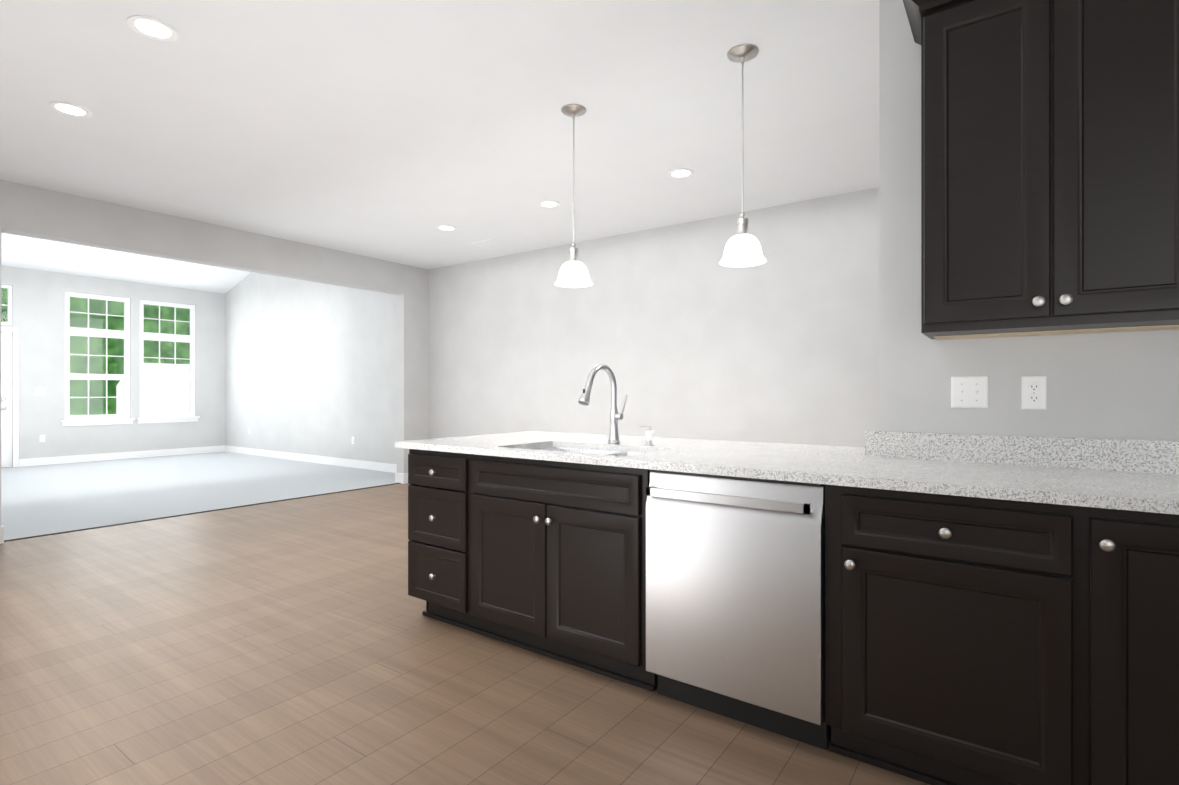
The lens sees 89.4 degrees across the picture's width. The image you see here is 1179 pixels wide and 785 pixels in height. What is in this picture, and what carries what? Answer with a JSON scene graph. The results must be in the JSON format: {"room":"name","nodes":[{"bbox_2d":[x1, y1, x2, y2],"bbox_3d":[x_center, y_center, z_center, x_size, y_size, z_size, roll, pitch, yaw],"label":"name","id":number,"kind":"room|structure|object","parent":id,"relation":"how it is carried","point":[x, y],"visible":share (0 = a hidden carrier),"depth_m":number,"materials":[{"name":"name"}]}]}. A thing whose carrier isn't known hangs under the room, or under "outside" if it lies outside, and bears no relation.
{"room":"kitchen","nodes":[
{"label":"kitchen","id":0,"kind":"room"},
{"bbox_2d":[1,452,397,539],"bbox_3d":[-6.598,1.198,7.265,6.231,0.068,6.650,0,0,36],"label":"floor carpet","id":1,"kind":"object","parent":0,"point":[45,499],"visible":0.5,"depth_m":7.38,"materials":[{"name":"grey carpet"}]},
{"bbox_2d":[0,0,879,292],"bbox_3d":[-2.961,-2.281,4.419,15.460,1.263,7.050,0,0,36],"label":"ceiling","id":2,"kind":"structure","parent":0,"point":[394,130],"depth_m":3.58,"materials":[{"name":"white paint"}]},
{"bbox_2d":[49,101,91,117],"bbox_3d":[-3.023,-1.646,3.473,0.190,0.006,0.190,0,0,36],"label":"recessed light","id":3,"kind":"object","parent":2,"relation":"in","point":[70,109],"visible":1,"depth_m":3.47,"materials":[{"name":"white plastic"}]},
{"bbox_2d":[127,15,177,41],"bbox_3d":[-1.977,-1.647,2.700,0.190,0.006,0.190,0,0,36],"label":"recessed light","id":4,"kind":"object","parent":2,"relation":"in","point":[152,28],"visible":1,"depth_m":2.69,"materials":[{"name":"white plastic"}]},
{"bbox_2d":[437,225,455,230],"bbox_3d":[-1.431,-1.645,5.973,0.190,0.006,0.190,0,0,36],"label":"recessed light","id":5,"kind":"object","parent":2,"relation":"attached to","point":[446,228],"visible":1,"depth_m":5.97,"materials":[{"name":"white plastic"}]},
{"bbox_2d":[472,238,500,245],"bbox_3d":[-1.135,-1.644,6.524,0.320,0.007,0.140,0,0,36],"label":"ceiling vent","id":6,"kind":"object","parent":2,"relation":"in","point":[485,242],"visible":0.98,"depth_m":6.52,"materials":[{"name":"white metal"}]},
{"bbox_2d":[539,201,559,207],"bbox_3d":[-0.351,-1.646,5.213,0.190,0.006,0.190,0,0,36],"label":"recessed light","id":7,"kind":"object","parent":2,"relation":"in","point":[549,204],"visible":1,"depth_m":5.22,"materials":[{"name":"white plastic"}]},
{"bbox_2d":[555,104,592,287],"bbox_3d":[-0.092,-1.141,3.479,0.222,1.017,0.222,0,0,36],"label":"pendant light","id":8,"kind":"object","parent":2,"relation":"hanging from","point":[573,272],"visible":1,"depth_m":3.45,"materials":[{"name":"white glass"}]},
{"bbox_2d":[668,168,693,177],"bbox_3d":[0.688,-1.646,4.483,0.190,0.006,0.190,0,0,36],"label":"recessed light","id":9,"kind":"object","parent":2,"relation":"in","point":[681,173],"visible":1,"depth_m":4.48,"materials":[{"name":"white plastic"}]},
{"bbox_2d":[719,44,765,266],"bbox_3d":[0.743,-1.141,2.893,0.222,1.017,0.222,0,0,36],"label":"pendant light","id":10,"kind":"object","parent":2,"relation":"hanging from","point":[743,248],"visible":1,"depth_m":2.87,"materials":[{"name":"white glass"}]},
{"bbox_2d":[0,483,929,784],"bbox_3d":[-0.469,1.200,2.542,9.225,0.060,6.900,0,0,36],"label":"floor","id":11,"kind":"structure","parent":0,"point":[298,641],"depth_m":2.39,"materials":[{"name":"brown wood"}]},
{"bbox_2d":[4,483,399,541],"bbox_3d":[-3.527,1.178,6.181,0.026,0.026,3.740,0,0,36],"label":"transition strip","id":12,"kind":"object","parent":11,"relation":"on","point":[186,514],"visible":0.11,"depth_m":5.65,"materials":[{"name":"black"}]},
{"bbox_2d":[408,449,471,630],"bbox_3d":[-0.569,0.730,3.194,0.490,0.880,0.620,0,0,36],"label":"base cabinet","id":13,"kind":"object","parent":11,"relation":"on","point":[440,483],"depth_m":2.95,"materials":[{"name":"black wood"}]},
{"bbox_2d":[395,431,1178,514],"bbox_3d":[0.858,0.329,2.378,3.875,0.352,1.125,0,0,36],"label":"countertop","id":14,"kind":"structure","parent":13,"relation":"on","point":[1132,475],"depth_m":1.66,"materials":[{"name":"white stone"}]},
{"bbox_2d":[578,364,626,443],"bbox_3d":[0.070,0.057,2.876,0.110,0.394,0.311,0,0,36],"label":"faucet","id":15,"kind":"object","parent":14,"relation":"on","point":[615,415],"visible":1,"depth_m":2.96,"materials":[{"name":"silver metal"}]},
{"bbox_2d":[639,425,653,444],"bbox_3d":[0.279,0.206,2.880,0.067,0.096,0.056,0,0,36],"label":"soap dispenser","id":16,"kind":"object","parent":14,"relation":"on","point":[649,432],"visible":1,"depth_m":2.87,"materials":[{"name":"silver metal"}]},
{"bbox_2d":[472,454,647,689],"bbox_3d":[-0.014,0.730,2.797,0.995,0.880,0.620,0,0,36],"label":"base cabinet","id":17,"kind":"object","parent":11,"relation":"on","point":[559,548],"depth_m":2.50,"materials":[{"name":"black wood"}]},
{"bbox_2d":[646,469,826,749],"bbox_3d":[0.640,0.730,2.300,0.634,0.880,0.623,0,0,36],"label":"dishwasher","id":18,"kind":"object","parent":11,"relation":"on","point":[735,598],"visible":0.83,"depth_m":2.04,"materials":[{"name":"silver metal"}]},
{"bbox_2d":[648,469,847,756],"bbox_3d":[0.663,0.729,2.312,0.755,0.880,0.620,0,0,36],"label":"base cabinet","id":19,"kind":"object","parent":11,"relation":"on","point":[836,497],"depth_m":1.88,"materials":[{"name":"black wood"}]},
{"bbox_2d":[848,486,1178,784],"bbox_3d":[1.371,0.729,1.806,1.115,0.880,0.620,0,0,36],"label":"base cabinet","id":20,"kind":"object","parent":11,"relation":"on","point":[982,641],"depth_m":1.60,"materials":[{"name":"black wood"}]},
{"bbox_2d":[0,0,1178,526],"bbox_3d":[-2.961,-0.980,4.418,15.760,4.300,7.350,0,0,36],"label":"wall","id":21,"kind":"structure","parent":0,"point":[808,332],"depth_m":5.96,"materials":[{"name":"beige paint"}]},
{"bbox_2d":[1,285,18,467],"bbox_3d":[-9.277,-0.253,8.930,0.135,2.830,1.050,0,0,36],"label":"door","id":22,"kind":"structure","parent":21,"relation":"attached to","point":[6,398],"depth_m":9.28,"materials":[{"name":"white wood"}]},
{"bbox_2d":[35,388,44,394],"bbox_3d":[-8.790,-0.017,9.540,0.016,0.116,0.116,0,0,36],"label":"light switch","id":23,"kind":"object","parent":21,"relation":"attached to","point":[39,391],"visible":1,"depth_m":9.54,"materials":[{"name":"white plastic"}]},
{"bbox_2d":[39,435,44,441],"bbox_3d":[-8.778,0.737,9.563,0.009,0.116,0.072,0,0,36],"label":"outlet","id":24,"kind":"object","parent":21,"relation":"attached to","point":[41,438],"visible":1,"depth_m":9.56,"materials":[{"name":"white plastic"}]},
{"bbox_2d":[61,291,134,425],"bbox_3d":[-8.383,-0.557,10.172,0.145,2.220,1.000,0,0,36],"label":"double-hung window","id":25,"kind":"structure","parent":21,"relation":"in","point":[88,419],"depth_m":10.17,"materials":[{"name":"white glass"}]},
{"bbox_2d":[136,299,199,423],"bbox_3d":[-7.784,-0.557,11.010,0.145,2.220,1.000,0,0,36],"label":"double-hung window","id":26,"kind":"structure","parent":21,"relation":"in","point":[190,416],"depth_m":11.03,"materials":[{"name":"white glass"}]},
{"bbox_2d":[0,445,407,543],"bbox_3d":[-2.961,1.105,4.417,15.460,0.130,7.050,0,0,36],"label":"baseboard","id":27,"kind":"structure","parent":21,"relation":"attached to","point":[401,478],"depth_m":10.04,"materials":[{"name":"white wood"}]},
{"bbox_2d":[951,376,987,407],"bbox_3d":[1.386,-0.001,2.176,0.116,0.116,0.016,0,0,36],"label":"switch plate","id":28,"kind":"object","parent":21,"relation":"attached to","point":[969,392],"visible":1,"depth_m":2.18,"materials":[{"name":"white plastic"}]},
{"bbox_2d":[1021,376,1046,409],"bbox_3d":[1.543,0.001,2.068,0.072,0.116,0.009,0,0,36],"label":"electrical outlet plate","id":29,"kind":"object","parent":21,"relation":"attached to","point":[1033,392],"visible":1,"depth_m":2.07,"materials":[{"name":"white plastic"}]},
{"bbox_2d":[915,0,1178,339],"bbox_3d":[1.481,-0.780,1.919,0.693,1.158,0.322,0,0,36],"label":"upper cabinet","id":30,"kind":"object","parent":21,"relation":"attached to","point":[1049,167],"depth_m":1.80,"materials":[{"name":"black wood"}]},
{"label":"outside","id":31,"kind":"structure","parent":0,"visible":0},
{"bbox_2d":[1,288,189,414],"bbox_3d":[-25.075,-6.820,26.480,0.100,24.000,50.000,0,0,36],"label":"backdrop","id":32,"kind":"structure","parent":31,"point":[99,344],"depth_m":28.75,"materials":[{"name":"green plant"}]},
{"bbox_3d":[-15.705,1.862,19.774,22.740,0.130,48.000,0,0,36],"label":"lawn","id":33,"kind":"structure","parent":31,"visible":0},
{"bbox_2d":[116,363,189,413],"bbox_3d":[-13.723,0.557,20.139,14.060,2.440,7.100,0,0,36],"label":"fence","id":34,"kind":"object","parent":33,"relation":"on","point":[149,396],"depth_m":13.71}
]}

